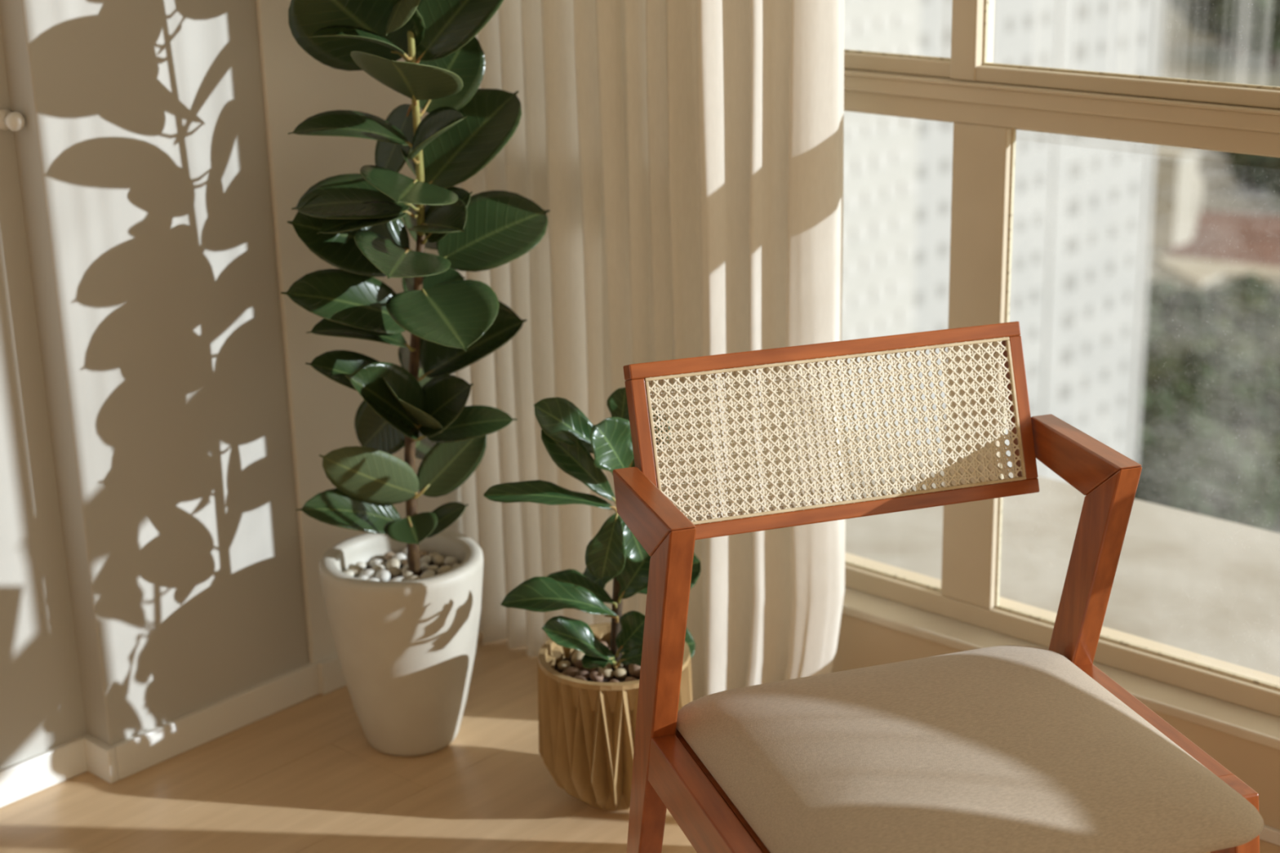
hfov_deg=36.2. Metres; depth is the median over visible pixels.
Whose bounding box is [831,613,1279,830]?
wall
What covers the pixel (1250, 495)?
street tree
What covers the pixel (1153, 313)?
street tree
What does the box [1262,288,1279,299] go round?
street tree
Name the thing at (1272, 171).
street tree
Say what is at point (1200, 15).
street tree
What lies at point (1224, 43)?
street tree
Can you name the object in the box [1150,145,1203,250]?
building
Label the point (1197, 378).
street tree
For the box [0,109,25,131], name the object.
handle
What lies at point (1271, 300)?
street tree
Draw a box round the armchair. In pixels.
[613,321,1264,852]
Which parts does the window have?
sash rail, rail, sash rail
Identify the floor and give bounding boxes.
[0,632,1279,852]
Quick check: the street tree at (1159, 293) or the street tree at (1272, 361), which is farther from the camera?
the street tree at (1159, 293)
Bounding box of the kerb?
[1155,254,1279,287]
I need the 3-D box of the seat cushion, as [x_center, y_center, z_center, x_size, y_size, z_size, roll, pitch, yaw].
[0.370,0.383,2.328,0.550,0.066,0.540,-7,19,-16]
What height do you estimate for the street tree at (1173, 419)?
9.616 m
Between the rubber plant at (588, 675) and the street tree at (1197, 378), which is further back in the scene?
the street tree at (1197, 378)
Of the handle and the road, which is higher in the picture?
the handle
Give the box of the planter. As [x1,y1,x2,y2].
[537,622,692,811]
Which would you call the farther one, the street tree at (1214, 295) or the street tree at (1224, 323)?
the street tree at (1214, 295)
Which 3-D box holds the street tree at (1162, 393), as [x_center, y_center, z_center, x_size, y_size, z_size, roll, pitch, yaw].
[47.300,0.195,186.280,9.731,9.575,9.241,14,24,40]
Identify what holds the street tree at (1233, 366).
on the ground
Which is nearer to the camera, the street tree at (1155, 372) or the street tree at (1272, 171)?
the street tree at (1155, 372)
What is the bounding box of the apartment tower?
[912,0,1164,483]
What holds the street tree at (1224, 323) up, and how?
on the ground
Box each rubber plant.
[280,0,550,756]
[483,386,701,811]
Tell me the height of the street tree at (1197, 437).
10.128 m
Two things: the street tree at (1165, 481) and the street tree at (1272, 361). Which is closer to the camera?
the street tree at (1165, 481)
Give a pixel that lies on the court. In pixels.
(1247, 238)
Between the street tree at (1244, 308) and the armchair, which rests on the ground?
the street tree at (1244, 308)
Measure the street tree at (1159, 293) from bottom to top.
6.238 m
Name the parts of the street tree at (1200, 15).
crown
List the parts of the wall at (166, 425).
corner panel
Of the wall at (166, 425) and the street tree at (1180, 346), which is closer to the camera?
the wall at (166, 425)
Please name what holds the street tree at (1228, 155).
on the road
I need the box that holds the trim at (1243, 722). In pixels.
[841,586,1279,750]
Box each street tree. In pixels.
[1134,456,1225,519]
[1137,426,1175,464]
[1139,385,1176,421]
[1139,391,1229,437]
[1142,355,1184,391]
[1143,319,1166,358]
[1145,422,1248,462]
[1146,279,1179,324]
[1146,298,1159,319]
[1148,331,1216,365]
[1150,319,1168,334]
[1161,305,1199,327]
[1162,360,1231,403]
[1165,287,1212,315]
[1166,0,1228,48]
[1177,0,1244,58]
[1182,347,1252,381]
[1182,433,1279,531]
[1200,313,1238,337]
[1203,286,1234,315]
[1206,395,1274,433]
[1210,332,1268,361]
[1214,0,1279,68]
[1216,426,1279,455]
[1217,151,1235,160]
[1217,291,1271,333]
[1225,272,1274,296]
[1230,153,1274,191]
[1235,367,1279,408]
[1248,353,1279,377]
[1253,293,1274,307]
[1253,411,1279,437]
[1262,157,1279,197]
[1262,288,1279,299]
[1271,452,1279,529]
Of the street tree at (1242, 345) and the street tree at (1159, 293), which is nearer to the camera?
the street tree at (1242, 345)
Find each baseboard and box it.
[0,653,346,808]
[1259,825,1279,846]
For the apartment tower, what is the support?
on the ground
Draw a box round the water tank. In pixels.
[1193,173,1204,231]
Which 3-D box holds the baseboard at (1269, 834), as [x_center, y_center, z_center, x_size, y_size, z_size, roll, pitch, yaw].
[1.680,0.797,2.248,4.900,0.022,0.010,14,24,40]
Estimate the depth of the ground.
454.35 m
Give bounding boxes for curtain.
[454,0,845,701]
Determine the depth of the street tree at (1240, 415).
180.81 m
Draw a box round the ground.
[1147,0,1279,533]
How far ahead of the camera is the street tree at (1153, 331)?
207.61 m
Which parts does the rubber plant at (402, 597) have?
pot, stem, stem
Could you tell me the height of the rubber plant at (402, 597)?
1.533 m
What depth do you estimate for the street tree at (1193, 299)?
233.59 m
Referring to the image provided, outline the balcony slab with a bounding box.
[841,430,1279,677]
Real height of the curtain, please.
2.496 m
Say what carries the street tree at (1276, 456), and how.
on the ground
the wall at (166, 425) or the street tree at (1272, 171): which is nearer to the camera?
the wall at (166, 425)
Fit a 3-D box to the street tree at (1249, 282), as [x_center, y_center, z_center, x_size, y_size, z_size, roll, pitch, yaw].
[73.811,-15.744,238.604,6.417,6.409,6.314,14,24,40]
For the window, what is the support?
in the wall at (861, 643)
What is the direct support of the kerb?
on the ground
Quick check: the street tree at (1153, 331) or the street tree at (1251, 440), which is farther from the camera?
the street tree at (1153, 331)
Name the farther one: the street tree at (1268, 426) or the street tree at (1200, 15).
the street tree at (1200, 15)
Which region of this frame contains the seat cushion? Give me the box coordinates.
[675,644,1264,852]
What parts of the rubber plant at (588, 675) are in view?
stem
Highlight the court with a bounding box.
[1165,209,1279,267]
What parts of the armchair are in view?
armrest, leg, rail, rail, rail, armrest, leg, rail, leg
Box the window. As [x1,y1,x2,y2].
[844,0,1279,717]
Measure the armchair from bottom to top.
0.814 m
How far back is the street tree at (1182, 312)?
226.13 m
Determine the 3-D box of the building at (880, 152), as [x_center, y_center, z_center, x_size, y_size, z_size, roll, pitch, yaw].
[4.521,-25.020,123.840,15.700,98.000,23.700,14,24,40]
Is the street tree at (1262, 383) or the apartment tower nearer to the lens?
the apartment tower
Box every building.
[840,0,920,445]
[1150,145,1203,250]
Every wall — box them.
[0,0,462,768]
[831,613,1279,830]
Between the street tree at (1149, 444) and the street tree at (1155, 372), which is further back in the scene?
the street tree at (1155, 372)
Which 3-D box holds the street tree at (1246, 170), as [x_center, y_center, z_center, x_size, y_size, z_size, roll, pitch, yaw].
[98.367,-41.179,312.660,8.164,7.986,8.300,14,24,40]
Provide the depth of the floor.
3.10 m
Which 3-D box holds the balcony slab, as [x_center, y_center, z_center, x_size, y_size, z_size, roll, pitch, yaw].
[0.741,0.311,3.663,9.500,0.215,0.626,14,24,40]
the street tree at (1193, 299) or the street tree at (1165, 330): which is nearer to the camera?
the street tree at (1165, 330)
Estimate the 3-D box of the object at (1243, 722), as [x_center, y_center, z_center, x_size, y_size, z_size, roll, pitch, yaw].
[1.323,0.548,2.563,3.770,0.017,0.086,14,24,40]
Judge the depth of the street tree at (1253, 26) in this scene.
439.08 m
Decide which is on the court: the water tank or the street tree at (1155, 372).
the water tank
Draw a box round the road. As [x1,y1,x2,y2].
[1155,144,1279,215]
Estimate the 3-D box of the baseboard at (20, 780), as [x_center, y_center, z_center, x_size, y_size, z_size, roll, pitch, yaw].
[-1.912,0.915,2.087,0.094,0.060,5.112,14,24,40]

